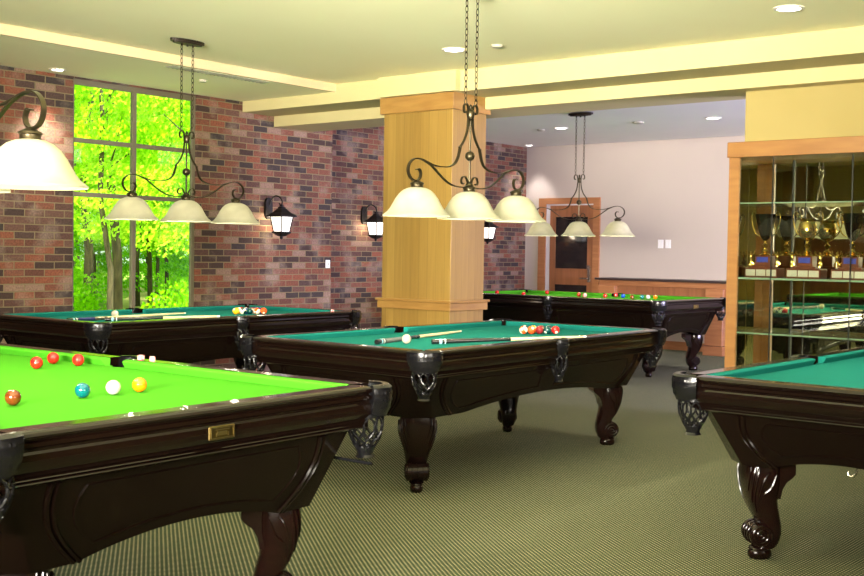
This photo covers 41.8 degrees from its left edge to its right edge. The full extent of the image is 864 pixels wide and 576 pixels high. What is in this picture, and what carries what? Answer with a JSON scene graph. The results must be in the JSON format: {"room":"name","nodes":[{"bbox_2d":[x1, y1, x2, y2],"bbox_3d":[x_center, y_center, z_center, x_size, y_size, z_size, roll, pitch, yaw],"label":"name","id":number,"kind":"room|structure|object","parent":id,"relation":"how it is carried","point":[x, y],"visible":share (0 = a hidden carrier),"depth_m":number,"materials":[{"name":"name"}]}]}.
{"room":"games hall","nodes":[
{"label":"games hall","id":0,"kind":"room"},
{"bbox_2d":[0,34,329,101],"bbox_3d":[-4.751,-1.868,7.207,1.316,0.075,10.567,2,2,39],"label":"ceiling","id":1,"kind":"structure","parent":0,"point":[16,52],"depth_m":9.87,"materials":[{"name":"beige paint"}]},
{"bbox_2d":[49,68,65,70],"bbox_3d":[-3.236,-1.886,9.791,0.144,0.008,0.144,2,2,39],"label":"recessed light","id":2,"kind":"object","parent":1,"relation":"in","point":[51,69],"visible":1,"depth_m":9.76,"materials":[{"name":"white"}]},
{"bbox_2d":[0,23,335,91],"bbox_3d":[-4.232,-1.845,6.791,0.014,0.078,10.566,2,2,39],"label":"trim","id":3,"kind":"structure","parent":1,"relation":"attached to","point":[5,29],"depth_m":9.24,"materials":[{"name":"beige paint"}]},
{"bbox_2d":[165,65,269,83],"bbox_3d":[-1.864,-1.868,9.938,0.100,0.010,1.100,2,2,39],"label":"ceiling vent","id":4,"kind":"object","parent":1,"relation":"in","point":[172,66],"visible":0.96,"depth_m":9.90,"materials":[{"name":"beige"}]},
{"bbox_2d":[0,65,332,371],"bbox_3d":[-5.245,-0.552,8.492,0.974,3.020,11.916,2,2,39],"label":"wall","id":5,"kind":"structure","parent":0,"point":[235,264],"depth_m":11.56,"materials":[{"name":"red brick"}]},
{"bbox_2d":[72,78,195,310],"bbox_3d":[-2.833,-0.765,10.791,0.043,2.275,1.417,2,2,39],"label":"window","id":6,"kind":"structure","parent":5,"relation":"in","point":[134,91],"depth_m":10.77,"materials":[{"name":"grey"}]},
{"bbox_2d":[264,195,296,238],"bbox_3d":[-1.624,-0.747,11.959,0.331,0.465,0.226,2,2,39],"label":"wall lantern","id":7,"kind":"object","parent":5,"relation":"attached to","point":[281,219],"visible":1,"depth_m":11.90,"materials":[{"name":"white glass"}]},
{"bbox_2d":[377,69,461,97],"bbox_3d":[-0.120,-1.839,10.240,0.913,0.184,0.090,2,2,39],"label":"trim","id":8,"kind":"structure","parent":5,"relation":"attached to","point":[447,80],"depth_m":10.18,"materials":[{"name":"yellow paint"}]},
{"bbox_2d":[243,26,863,115],"bbox_3d":[2.596,-1.792,8.379,11.326,0.291,0.445,2,2,39],"label":"ceiling beam","id":9,"kind":"structure","parent":5,"relation":"attached to","point":[841,46],"depth_m":8.97,"materials":[{"name":"yellow paint"}]},
{"bbox_2d":[330,126,526,329],"bbox_3d":[-0.177,-0.646,15.441,0.200,2.921,5.270,2,2,39],"label":"wall","id":10,"kind":"structure","parent":0,"point":[357,154],"depth_m":14.49,"materials":[{"name":"red brick"}]},
{"bbox_2d":[361,204,382,240],"bbox_3d":[-0.747,-0.823,14.291,0.331,0.465,0.226,2,2,39],"label":"wall lantern","id":11,"kind":"object","parent":10,"relation":"attached to","point":[374,223],"visible":0.97,"depth_m":14.23,"materials":[{"name":"white glass"}]},
{"bbox_2d":[484,221,498,243],"bbox_3d":[0.753,-0.860,16.165,0.331,0.465,0.226,2,2,39],"label":"wall lantern","id":12,"kind":"object","parent":10,"relation":"attached to","point":[489,227],"visible":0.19,"depth_m":16.08,"materials":[{"name":"white glass"}]},
{"bbox_2d":[0,0,863,83],"bbox_3d":[-1.004,-1.802,4.079,11.576,0.108,10.767,2,2,39],"label":"ceiling","id":13,"kind":"structure","parent":0,"point":[330,41],"depth_m":8.05,"materials":[{"name":"beige paint"}]},
{"bbox_2d":[0,90,88,192],"bbox_3d":[-1.791,-1.066,4.258,1.404,1.396,0.394,2,2,39],"label":"pendant lamp","id":14,"kind":"object","parent":13,"relation":"hanging from","point":[28,162],"visible":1,"depth_m":3.88,"materials":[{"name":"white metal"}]},
{"bbox_2d":[104,37,259,223],"bbox_3d":[-1.898,-1.212,8.761,0.394,1.396,1.404,2,2,39],"label":"pendant lamp","id":15,"kind":"object","parent":13,"relation":"hanging from","point":[131,207],"visible":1,"depth_m":8.70,"materials":[{"name":"beige glass"}]},
{"bbox_2d":[442,47,464,51],"bbox_3d":[0.174,-1.881,8.950,0.194,0.008,0.194,2,2,39],"label":"recessed light","id":16,"kind":"object","parent":13,"relation":"in","point":[453,49],"visible":0.98,"depth_m":8.92,"materials":[{"name":"white"}]},
{"bbox_2d":[383,0,545,222],"bbox_3d":[0.237,-1.120,6.925,0.394,1.396,1.404,2,2,39],"label":"pendant lamp","id":17,"kind":"object","parent":13,"relation":"hanging from","point":[415,200],"visible":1,"depth_m":6.87,"materials":[{"name":"white glass"}]},
{"bbox_2d":[491,44,502,47],"bbox_3d":[0.501,-1.862,8.729,0.090,0.020,0.090,2,2,39],"label":"smoke detector","id":18,"kind":"object","parent":13,"relation":"attached to","point":[492,45],"visible":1,"depth_m":8.70,"materials":[{"name":"beige plastic"}]},
{"bbox_2d":[773,5,804,11],"bbox_3d":[2.293,-1.794,7.274,0.194,0.008,0.194,2,2,39],"label":"recessed light","id":19,"kind":"object","parent":13,"relation":"in","point":[784,8],"visible":1,"depth_m":7.26,"materials":[{"name":"white"}]},
{"bbox_2d":[52,349,863,575],"bbox_3d":[0.735,1.160,6.985,12.300,0.120,17.386,2,2,39],"label":"floor","id":20,"kind":"structure","parent":0,"point":[543,496],"depth_m":5.74,"materials":[{"name":"green carpet"}]},
{"bbox_2d":[0,304,361,369],"bbox_3d":[-1.978,0.590,9.027,1.473,0.805,2.715,2,2,38],"label":"pool table","id":21,"kind":"object","parent":20,"relation":"on","point":[181,340],"visible":0.51,"depth_m":8.30,"materials":[{"name":"brown wood"}]},
{"bbox_2d":[11,309,131,316],"bbox_3d":[-2.825,0.202,8.883,0.039,0.035,1.138,2,2,38],"label":"cushion","id":22,"kind":"object","parent":21,"relation":"on","point":[121,311],"depth_m":8.89,"materials":[{"name":"teal fabric"}]},
{"bbox_2d":[111,310,118,315],"bbox_3d":[-2.447,0.201,8.742,0.057,0.057,0.057,0,2,-24],"label":"cue ball","id":23,"kind":"object","parent":21,"relation":"on","point":[113,313],"visible":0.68,"depth_m":8.72,"materials":[{"name":"beige"}]},
{"bbox_2d":[67,312,185,320],"bbox_3d":[-2.325,0.218,8.740,0.030,0.030,1.370,2,2,25],"label":"pool cue","id":24,"kind":"object","parent":21,"relation":"on","point":[141,315],"visible":0.73,"depth_m":8.62,"materials":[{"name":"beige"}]},
{"bbox_2d":[105,315,219,320],"bbox_3d":[-1.984,0.220,8.359,0.825,0.030,0.030,-1,2,-12],"label":"stick","id":25,"kind":"object","parent":21,"relation":"on","point":[156,317],"visible":0.95,"depth_m":8.33,"materials":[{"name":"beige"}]},
{"bbox_2d":[143,305,244,312],"bbox_3d":[-2.044,0.182,9.875,0.039,0.035,1.138,2,2,38],"label":"cushion","id":26,"kind":"object","parent":21,"relation":"on","point":[224,307],"depth_m":9.79,"materials":[{"name":"teal fabric"}]},
{"bbox_2d":[253,308,259,313],"bbox_3d":[-1.466,0.192,9.473,0.057,0.057,0.057,0,2,-23],"label":"ball","id":27,"kind":"object","parent":21,"relation":"on","point":[256,310],"visible":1,"depth_m":9.45,"materials":[{"name":"plastic"}]},
{"bbox_2d":[260,308,266,313],"bbox_3d":[-1.410,0.193,9.488,0.057,0.057,0.057,0,2,-18],"label":"ball","id":28,"kind":"object","parent":21,"relation":"on","point":[263,310],"visible":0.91,"depth_m":9.47,"materials":[{"name":"plastic"}]},
{"bbox_2d":[249,305,338,312],"bbox_3d":[-1.223,0.192,9.965,1.159,0.035,0.039,2,2,38],"label":"cushion","id":29,"kind":"object","parent":21,"relation":"on","point":[269,308],"depth_m":9.98,"materials":[{"name":"teal fabric"}]},
{"bbox_2d":[0,343,392,575],"bbox_3d":[-1.775,0.727,4.301,2.930,0.840,1.670,2,2,37],"label":"table","id":30,"kind":"object","parent":20,"relation":"on","point":[80,478],"visible":0.97,"depth_m":3.52,"materials":[{"name":"green fabric"}]},
{"bbox_2d":[4,389,21,405],"bbox_3d":[-1.338,0.350,3.615,0.052,0.052,0.052,2,2,22],"label":"ball","id":31,"kind":"object","parent":30,"relation":"on","point":[12,397],"visible":1,"depth_m":3.60,"materials":[{"name":"brown plastic"}]},
{"bbox_2d":[30,356,42,368],"bbox_3d":[-1.641,0.310,4.701,0.052,0.052,0.052,0,2,-37],"label":"ball","id":32,"kind":"object","parent":30,"relation":"on","point":[36,362],"visible":1,"depth_m":4.68,"materials":[{"name":"red plastic"}]},
{"bbox_2d":[47,352,58,363],"bbox_3d":[-1.642,0.304,4.909,0.052,0.052,0.052,0,2,-24],"label":"ball","id":33,"kind":"object","parent":30,"relation":"on","point":[53,357],"visible":1,"depth_m":4.89,"materials":[{"name":"red plastic"}]},
{"bbox_2d":[0,345,109,365],"bbox_3d":[-1.896,0.298,5.249,1.246,0.035,0.039,2,2,37],"label":"cushion","id":34,"kind":"object","parent":30,"relation":"on","point":[16,351],"depth_m":5.12,"materials":[{"name":"green fabric"}]},
{"bbox_2d":[72,354,84,365],"bbox_3d":[-1.513,0.308,4.843,0.052,0.052,0.052,1,2,-5],"label":"ball","id":35,"kind":"object","parent":30,"relation":"on","point":[78,359],"visible":1,"depth_m":4.83,"materials":[{"name":"red plastic"}]},
{"bbox_2d":[75,383,90,397],"bbox_3d":[-1.179,0.345,3.822,0.052,0.052,0.052,0,2,-34],"label":"ball","id":36,"kind":"object","parent":30,"relation":"on","point":[82,390],"visible":1,"depth_m":3.80,"materials":[{"name":"teal plastic"}]},
{"bbox_2d":[106,380,120,394],"bbox_3d":[-1.102,0.344,3.917,0.052,0.052,0.052,0,2,-23],"label":"ball","id":37,"kind":"object","parent":30,"relation":"on","point":[113,387],"visible":1,"depth_m":3.90,"materials":[{"name":"white plastic"}]},
{"bbox_2d":[132,377,146,391],"bbox_3d":[-1.034,0.342,4.003,0.052,0.052,0.052,0,2,-29],"label":"ball","id":38,"kind":"object","parent":30,"relation":"on","point":[139,384],"visible":1,"depth_m":3.98,"materials":[{"name":"yellow plastic"}]},
{"bbox_2d":[137,355,144,359],"bbox_3d":[-1.232,0.294,4.794,0.023,0.021,0.023,2,2,21],"label":"cube","id":39,"kind":"object","parent":30,"relation":"on","point":[139,357],"visible":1,"depth_m":4.79,"materials":[{"name":"white"}]},
{"bbox_2d":[3,385,345,428],"bbox_3d":[-0.722,0.372,3.489,0.039,0.035,1.356,2,2,37],"label":"cushion","id":40,"kind":"object","parent":30,"relation":"on","point":[337,386],"depth_m":3.38,"materials":[{"name":"green fabric"}]},
{"bbox_2d":[122,360,347,388],"bbox_3d":[-0.807,0.341,4.419,1.246,0.035,0.039,2,2,37],"label":"cushion","id":41,"kind":"object","parent":30,"relation":"on","point":[234,376],"depth_m":4.40,"materials":[{"name":"green fabric"}]},
{"bbox_2d":[334,456,372,465],"bbox_3d":[-1.144,0.465,4.680,2.400,0.226,0.012,2,2,39],"label":"stick","id":42,"kind":"object","parent":30,"relation":"hanging from","point":[335,457],"visible":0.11,"depth_m":3.98,"materials":[{"name":"black"}]},
{"bbox_2d":[375,91,490,326],"bbox_3d":[0.009,-0.389,10.518,0.895,2.728,0.600,2,2,39],"label":"wooden column","id":43,"kind":"structure","parent":20,"relation":"on","point":[433,268],"depth_m":10.29,"materials":[{"name":"brown wood"}]},
{"bbox_2d":[239,319,666,492],"bbox_3d":[0.240,0.681,7.253,1.473,0.805,2.715,2,2,38],"label":"pool table","id":44,"kind":"object","parent":20,"relation":"on","point":[428,381],"visible":0.8,"depth_m":6.51,"materials":[{"name":"brown wood"}]},
{"bbox_2d":[266,328,394,338],"bbox_3d":[-0.608,0.293,7.113,0.039,0.035,1.138,2,2,38],"label":"cushion","id":45,"kind":"object","parent":44,"relation":"on","point":[375,331],"depth_m":7.13,"materials":[{"name":"teal fabric"}]},
{"bbox_2d":[277,337,410,348],"bbox_3d":[-0.507,0.321,6.294,1.159,0.035,0.039,2,2,38],"label":"cushion","id":46,"kind":"object","parent":44,"relation":"on","point":[277,337],"depth_m":6.23,"materials":[{"name":"teal fabric"}]},
{"bbox_2d":[402,334,410,343],"bbox_3d":[-0.151,0.301,6.700,0.057,0.057,0.057,0,2,-25],"label":"cue ball","id":47,"kind":"object","parent":44,"relation":"on","point":[406,338],"visible":1,"depth_m":6.68,"materials":[{"name":"beige plastic"}]},
{"bbox_2d":[374,330,461,343],"bbox_3d":[-0.063,0.305,7.160,0.030,0.030,1.232,2,2,25],"label":"stick","id":48,"kind":"object","parent":44,"relation":"on","point":[395,339],"visible":0.9,"depth_m":7.02,"materials":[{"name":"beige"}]},
{"bbox_2d":[404,321,501,331],"bbox_3d":[0.178,0.274,8.101,0.039,0.035,1.138,2,2,38],"label":"cushion","id":49,"kind":"object","parent":44,"relation":"on","point":[481,324],"depth_m":8.03,"materials":[{"name":"teal fabric"}]},
{"bbox_2d":[426,339,535,349],"bbox_3d":[0.314,0.331,6.380,0.039,0.035,1.138,2,2,38],"label":"cushion","id":50,"kind":"object","parent":44,"relation":"on","point":[531,339],"depth_m":6.31,"materials":[{"name":"teal fabric"}]},
{"bbox_2d":[431,336,586,343],"bbox_3d":[0.471,0.308,6.807,0.982,0.030,0.030,-1,2,-15],"label":"stick","id":51,"kind":"object","parent":44,"relation":"on","point":[467,340],"visible":0.98,"depth_m":6.76,"materials":[{"name":"black"}]},
{"bbox_2d":[519,326,527,333],"bbox_3d":[0.618,0.283,7.643,0.057,0.057,0.057,0,2,-26],"label":"ball","id":52,"kind":"object","parent":44,"relation":"on","point":[523,329],"visible":1,"depth_m":7.62,"materials":[{"name":"white plastic"}]},
{"bbox_2d":[528,326,535,333],"bbox_3d":[0.673,0.284,7.657,0.057,0.057,0.057,0,2,-31],"label":"ball","id":53,"kind":"object","parent":44,"relation":"on","point":[531,329],"visible":1,"depth_m":7.64,"materials":[{"name":"orange plastic"}]},
{"bbox_2d":[536,326,543,333],"bbox_3d":[0.729,0.284,7.672,0.057,0.057,0.057,0,2,-24],"label":"ball","id":54,"kind":"object","parent":44,"relation":"on","point":[539,329],"visible":1,"depth_m":7.65,"materials":[{"name":"red plastic"}]},
{"bbox_2d":[544,326,551,333],"bbox_3d":[0.785,0.284,7.686,0.057,0.057,0.056,0,2,-24],"label":"ball","id":55,"kind":"object","parent":44,"relation":"on","point":[547,329],"visible":1,"depth_m":7.67,"materials":[{"name":"plastic"}]},
{"bbox_2d":[552,326,559,333],"bbox_3d":[0.841,0.285,7.701,0.057,0.057,0.057,0,2,-18],"label":"ball","id":56,"kind":"object","parent":44,"relation":"on","point":[555,329],"visible":1,"depth_m":7.68,"materials":[{"name":"plastic"}]},
{"bbox_2d":[506,321,640,331],"bbox_3d":[1.000,0.283,8.187,1.159,0.035,0.039,2,2,38],"label":"cushion","id":57,"kind":"object","parent":44,"relation":"on","point":[508,323],"depth_m":8.15,"materials":[{"name":"teal fabric"}]},
{"bbox_2d":[575,329,643,335],"bbox_3d":[1.100,0.311,7.368,0.039,0.035,1.138,2,2,38],"label":"cushion","id":58,"kind":"object","parent":44,"relation":"on","point":[636,329],"depth_m":7.44,"materials":[{"name":"teal fabric"}]},
{"bbox_2d":[483,289,725,376],"bbox_3d":[1.789,0.494,13.312,2.930,0.840,1.670,2,2,40],"label":"table","id":59,"kind":"object","parent":20,"relation":"on","point":[689,316],"visible":0.61,"depth_m":12.61,"materials":[{"name":"brown wood"}]},
{"bbox_2d":[483,290,525,293],"bbox_3d":[0.784,0.055,14.143,0.039,0.035,1.356,2,2,40],"label":"cushion","id":60,"kind":"object","parent":59,"relation":"on","point":[500,291],"depth_m":14.34,"materials":[{"name":"green fabric"}]},
{"bbox_2d":[528,290,611,295],"bbox_3d":[1.710,0.065,14.266,1.246,0.035,0.039,2,2,40],"label":"cushion","id":61,"kind":"object","parent":59,"relation":"on","point":[529,291],"depth_m":14.26,"materials":[{"name":"green fabric"}]},
{"bbox_2d":[619,294,707,298],"bbox_3d":[2.761,0.110,13.388,1.246,0.035,0.039,2,2,40],"label":"cushion","id":62,"kind":"object","parent":59,"relation":"on","point":[626,295],"depth_m":13.37,"materials":[{"name":"green fabric"}]},
{"bbox_2d":[595,277,725,356],"bbox_3d":[4.069,0.407,14.869,4.190,0.985,0.484,2,2,39],"label":"wall ledge","id":63,"kind":"object","parent":20,"relation":"on","point":[714,338],"visible":0.38,"depth_m":15.20,"materials":[{"name":"brown wood"}]},
{"bbox_2d":[671,346,863,559],"bbox_3d":[2.424,0.773,5.451,1.473,0.805,2.715,2,2,40],"label":"pool table","id":64,"kind":"object","parent":20,"relation":"on","point":[773,417],"visible":1,"depth_m":4.77,"materials":[{"name":"brown wood"}]},
{"bbox_2d":[707,358,814,376],"bbox_3d":[1.572,0.384,5.335,0.039,0.035,1.138,2,2,40],"label":"cushion","id":65,"kind":"object","parent":64,"relation":"on","point":[799,363],"depth_m":5.34,"materials":[{"name":"teal fabric"}]},
{"bbox_2d":[714,375,863,388],"bbox_3d":[1.650,0.411,4.513,1.159,0.035,0.039,2,2,40],"label":"cushion","id":66,"kind":"object","parent":64,"relation":"on","point":[714,375],"depth_m":4.64,"materials":[{"name":"teal fabric"}]},
{"bbox_2d":[818,349,863,362],"bbox_3d":[2.386,0.365,6.300,0.039,0.035,1.138,2,2,40],"label":"cushion","id":67,"kind":"object","parent":64,"relation":"on","point":[837,357],"depth_m":6.06,"materials":[{"name":"teal fabric"}]},
{"bbox_2d":[724,136,863,367],"bbox_3d":[3.458,0.018,7.984,2.801,2.183,0.385,2,2,39],"label":"tall cabinet","id":68,"kind":"object","parent":20,"relation":"on","point":[780,318],"visible":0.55,"depth_m":8.66,"materials":[{"name":"brown wood"}]},
{"bbox_2d":[736,160,749,365],"bbox_3d":[2.394,-0.148,8.854,0.006,1.704,0.326,2,2,39],"label":"mirror","id":69,"kind":"object","parent":68,"relation":"attached to","point":[743,316],"depth_m":8.93,"materials":[{"name":"beige mirror"}]},
{"bbox_2d":[745,211,784,277],"bbox_3d":[2.550,-0.333,8.663,0.286,0.502,0.156,2,2,39],"label":"trophy","id":70,"kind":"object","parent":68,"relation":"on","point":[761,268],"visible":0.98,"depth_m":8.62,"materials":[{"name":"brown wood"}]},
{"bbox_2d":[756,214,775,239],"bbox_3d":[2.552,-0.465,8.659,0.156,0.200,0.156,2,2,39],"label":"cup","id":71,"kind":"object","parent":70,"relation":"on","point":[763,220],"depth_m":8.61,"materials":[{"name":"grey metal"}]},
{"bbox_2d":[737,329,863,340],"bbox_3d":[3.433,0.379,8.032,2.673,0.012,0.326,2,2,39],"label":"glass shelf","id":72,"kind":"object","parent":68,"relation":"attached to","point":[819,334],"depth_m":8.58,"materials":[{"name":"grey"}]},
{"bbox_2d":[738,276,863,282],"bbox_3d":[3.439,-0.038,8.018,2.673,0.016,0.326,2,2,39],"label":"glass shelf","id":73,"kind":"object","parent":68,"relation":"attached to","point":[741,279],"depth_m":8.59,"materials":[{"name":"grey"}]},
{"bbox_2d":[740,201,863,205],"bbox_3d":[3.448,-0.610,8.000,2.673,0.010,0.326,2,2,39],"label":"glass shelf","id":74,"kind":"object","parent":68,"relation":"attached to","point":[742,203],"depth_m":8.53,"materials":[{"name":"grey"}]},
{"bbox_2d":[786,211,826,278],"bbox_3d":[2.802,-0.322,8.459,0.286,0.502,0.152,2,2,39],"label":"trophy","id":75,"kind":"object","parent":68,"relation":"on","point":[807,267],"visible":1,"depth_m":8.41,"materials":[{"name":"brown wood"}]},
{"bbox_2d":[798,219,816,240],"bbox_3d":[2.805,-0.434,8.457,0.140,0.160,0.140,2,2,39],"label":"cup","id":76,"kind":"object","parent":75,"relation":"on","point":[807,229],"depth_m":8.41,"materials":[{"name":"gold metal"}]},
{"bbox_2d":[830,211,863,279],"bbox_3d":[3.065,-0.312,8.251,0.286,0.502,0.156,2,2,39],"label":"trophy","id":77,"kind":"object","parent":68,"relation":"on","point":[857,272],"visible":0.93,"depth_m":8.21,"materials":[{"name":"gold metal"}]},
{"bbox_2d":[842,213,863,240],"bbox_3d":[3.067,-0.443,8.247,0.156,0.200,0.156,2,2,39],"label":"cup","id":78,"kind":"object","parent":77,"relation":"on","point":[857,218],"depth_m":8.20,"materials":[{"name":"gold metal"}]},
{"bbox_2d":[486,99,745,146],"bbox_3d":[4.466,-1.958,11.488,12.300,0.099,5.598,2,2,39],"label":"ceiling","id":79,"kind":"structure","parent":0,"point":[676,121],"depth_m":14.13,"materials":[{"name":"white paint"}]},
{"bbox_2d":[524,112,634,236],"bbox_3d":[1.679,-1.289,12.891,1.404,1.396,0.394,2,2,39],"label":"pendant lamp","id":80,"kind":"object","parent":79,"relation":"hanging from","point":[617,228],"visible":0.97,"depth_m":12.84,"materials":[{"name":"beige glass"}]},
{"bbox_2d":[524,136,744,342],"bbox_3d":[6.207,-0.487,13.580,12.100,2.921,0.200,2,2,39],"label":"wall","id":81,"kind":"structure","parent":0,"point":[675,190],"depth_m":15.94,"materials":[{"name":"beige paint"}]},
{"bbox_2d":[537,197,600,292],"bbox_3d":[1.998,-0.264,16.771,1.055,2.140,0.085,2,2,39],"label":"door","id":82,"kind":"structure","parent":81,"relation":"in","point":[565,263],"depth_m":16.77,"materials":[{"name":"brown wood"}]},
{"bbox_2d":[658,240,662,247],"bbox_3d":[3.199,-0.616,15.850,0.084,0.120,0.012,2,2,39],"label":"light switch","id":83,"kind":"object","parent":81,"relation":"attached to","point":[660,242],"visible":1,"depth_m":15.85,"materials":[{"name":"white plastic"}]},
{"bbox_2d":[665,240,670,247],"bbox_3d":[3.288,-0.613,15.778,0.084,0.120,0.012,2,2,39],"label":"light switch","id":84,"kind":"object","parent":81,"relation":"attached to","point":[667,242],"visible":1,"depth_m":15.78,"materials":[{"name":"white plastic"}]},
{"bbox_2d":[663,341,704,351],"bbox_3d":[4.209,0.835,15.065,4.590,0.119,0.020,2,2,39],"label":"baseboard","id":85,"kind":"structure","parent":81,"relation":"attached to","point":[670,345],"depth_m":15.71,"materials":[{"name":"brown wood"}]},
{"bbox_2d":[745,82,863,338],"bbox_3d":[4.940,-0.152,7.218,6.113,2.618,0.273,2,2,39],"label":"wall","id":86,"kind":"structure","parent":0,"point":[837,110],"depth_m":8.68,"materials":[{"name":"paint"}]},
{"bbox_2d":[274,63,863,131],"bbox_3d":[2.914,-1.744,8.779,11.326,0.402,0.576,2,2,39],"label":"trim","id":87,"kind":"structure","parent":86,"relation":"attached to","point":[732,87],"depth_m":9.59,"materials":[{"name":"yellow paint"}]},
{"label":"outside","id":88,"kind":"structure","parent":0,"visible":0},
{"bbox_2d":[77,269,185,309],"bbox_3d":[-20.463,0.100,42.014,65.600,0.300,80.000,2,2,39],"label":"ground","id":89,"kind":"structure","parent":88,"point":[125,295],"depth_m":37.64,"materials":[{"name":"green plant"}]},
{"bbox_2d":[73,208,96,270],"bbox_3d":[-13.910,-3.760,40.937,3.170,7.650,3.767,1,2,10],"label":"tree","id":90,"kind":"object","parent":89,"relation":"on","point":[76,260],"visible":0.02,"depth_m":41.38,"materials":[{"name":"green plant"}]},
{"bbox_2d":[75,207,99,265],"bbox_3d":[-14.969,-4.742,47.866,3.418,9.209,3.831,1,2,17],"label":"tree","id":91,"kind":"object","parent":89,"relation":"on","point":[78,257],"visible":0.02,"depth_m":47.89,"materials":[{"name":"green plant"}]},
{"bbox_2d":[75,118,100,293],"bbox_3d":[-10.742,-5.109,36.147,4.743,10.903,3.937,1,2,-8],"label":"tree","id":92,"kind":"object","parent":89,"relation":"on","point":[82,118],"visible":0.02,"depth_m":36.40,"materials":[{"name":"green plant"}]},
{"bbox_2d":[74,110,106,283],"bbox_3d":[-11.924,-3.729,35.814,3.942,8.004,3.317,-1,2,-42],"label":"tree","id":93,"kind":"object","parent":89,"relation":"on","point":[77,206],"visible":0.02,"depth_m":36.05,"materials":[{"name":"green plant"}]},
{"bbox_2d":[74,85,126,242],"bbox_3d":[-8.282,-4.026,22.989,4.527,9.649,3.953,1,2,2],"label":"tree","id":94,"kind":"object","parent":89,"relation":"on","point":[76,114],"visible":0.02,"depth_m":23.26,"materials":[{"name":"green plant"}]},
{"bbox_2d":[73,106,142,299],"bbox_3d":[-9.215,-3.187,30.880,3.010,7.264,3.577,-1,3,-45],"label":"tree","id":95,"kind":"object","parent":89,"relation":"on","point":[96,257],"visible":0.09,"depth_m":30.98,"materials":[{"name":"green plant"}]},
{"bbox_2d":[76,212,144,276],"bbox_3d":[-13.455,-4.679,47.473,4.528,9.195,3.810,1,2,0],"label":"tree","id":96,"kind":"object","parent":89,"relation":"on","point":[123,252],"visible":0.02,"depth_m":48.04,"materials":[{"name":"green plant"}]},
{"bbox_2d":[73,85,159,308],"bbox_3d":[-6.826,-4.058,21.878,3.525,9.761,4.246,0,2,-17],"label":"tree","id":97,"kind":"object","parent":89,"relation":"on","point":[91,92],"visible":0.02,"depth_m":21.60,"materials":[{"name":"green plant"}]},
{"bbox_2d":[74,91,166,307],"bbox_3d":[-8.028,-4.482,26.619,4.302,10.342,3.838,0,2,-30],"label":"tree","id":98,"kind":"object","parent":89,"relation":"on","point":[88,246],"visible":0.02,"depth_m":26.62,"materials":[{"name":"green plant"}]},
{"bbox_2d":[74,85,169,171],"bbox_3d":[-6.177,-4.303,18.623,4.397,10.569,3.922,0,2,-27],"label":"tree","id":99,"kind":"object","parent":89,"relation":"on","point":[82,128],"visible":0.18,"depth_m":18.48,"materials":[{"name":"green plant"}]},
{"bbox_2d":[73,263,188,310],"bbox_3d":[-9.214,0.092,28.987,11.130,1.262,22.974,1,2,-10],"label":"undergrowth","id":100,"kind":"object","parent":89,"relation":"on","point":[80,290],"visible":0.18,"depth_m":23.60,"materials":[{"name":"green plant"}]},
{"bbox_2d":[74,87,189,308],"bbox_3d":[-5.203,-3.070,18.713,3.746,7.984,3.271,1,2,14],"label":"tree","id":101,"kind":"object","parent":89,"relation":"on","point":[101,164],"visible":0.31,"depth_m":18.75,"materials":[{"name":"green plant"}]},
{"bbox_2d":[74,85,189,308],"bbox_3d":[-6.151,-3.824,22.322,3.863,9.287,3.447,2,2,36],"label":"tree","id":102,"kind":"object","parent":89,"relation":"on","point":[116,243],"visible":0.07,"depth_m":22.36,"materials":[{"name":"green plant"}]},
{"bbox_2d":[95,225,173,289],"bbox_3d":[-10.294,-3.442,41.112,3.483,7.072,2.930,1,2,14],"label":"tree","id":103,"kind":"object","parent":89,"relation":"on","point":[140,254],"visible":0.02,"depth_m":41.40,"materials":[{"name":"green plant"}]},
{"bbox_2d":[123,288,164,308],"bbox_3d":[-7.430,0.564,28.841,27.245,0.001,20.420,2,2,39],"label":"path","id":104,"kind":"structure","parent":89,"relation":"on","point":[143,295],"depth_m":34.21,"materials":[{"name":"green plant"}]},
{"bbox_2d":[74,89,187,307],"bbox_3d":[-6.830,-3.775,26.811,3.643,8.892,4.172,1,2,11],"label":"tree","id":105,"kind":"object","parent":104,"relation":"on","point":[149,254],"visible":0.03,"depth_m":26.84,"materials":[{"name":"green plant"}]},
{"bbox_2d":[79,103,187,305],"bbox_3d":[-7.999,-3.783,30.637,3.564,8.566,3.179,0,2,-35],"label":"tree","id":106,"kind":"object","parent":104,"relation":"on","point":[137,294],"visible":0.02,"depth_m":30.70,"materials":[{"name":"green plant"}]},
{"bbox_2d":[90,193,188,294],"bbox_3d":[-8.808,-3.589,36.481,3.821,7.760,3.216,2,2,33],"label":"tree","id":107,"kind":"object","parent":104,"relation":"on","point":[157,269],"visible":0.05,"depth_m":36.63,"materials":[{"name":"green plant"}]},
{"bbox_2d":[104,100,188,304],"bbox_3d":[-7.351,-3.087,31.151,2.939,7.093,3.493,2,2,31],"label":"tree","id":108,"kind":"object","parent":89,"relation":"on","point":[167,267],"visible":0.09,"depth_m":30.84,"materials":[{"name":"green plant"}]},
{"bbox_2d":[127,98,189,249],"bbox_3d":[-4.860,-3.527,23.985,3.531,8.620,4.044,1,2,-7],"label":"tree","id":109,"kind":"object","parent":89,"relation":"on","point":[163,105],"visible":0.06,"depth_m":23.69,"materials":[{"name":"green plant"}]},
{"bbox_2d":[136,112,189,170],"bbox_3d":[-3.458,-3.314,19.535,3.525,8.474,3.145,1,2,-4],"label":"tree","id":110,"kind":"object","parent":89,"relation":"on","point":[176,143],"visible":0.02,"depth_m":19.22,"materials":[{"name":"green plant"}]},
{"bbox_2d":[136,110,189,203],"bbox_3d":[-5.239,-3.959,27.003,3.863,9.286,3.446,2,2,27],"label":"tree","id":111,"kind":"object","parent":89,"relation":"on","point":[161,110],"visible":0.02,"depth_m":26.55,"materials":[{"name":"green plant"}]},
{"bbox_2d":[152,101,189,183],"bbox_3d":[-3.943,-4.373,23.773,3.874,10.440,4.343,0,2,-21],"label":"tree","id":112,"kind":"object","parent":89,"relation":"on","point":[186,107],"visible":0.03,"depth_m":23.38,"materials":[{"name":"green plant"}]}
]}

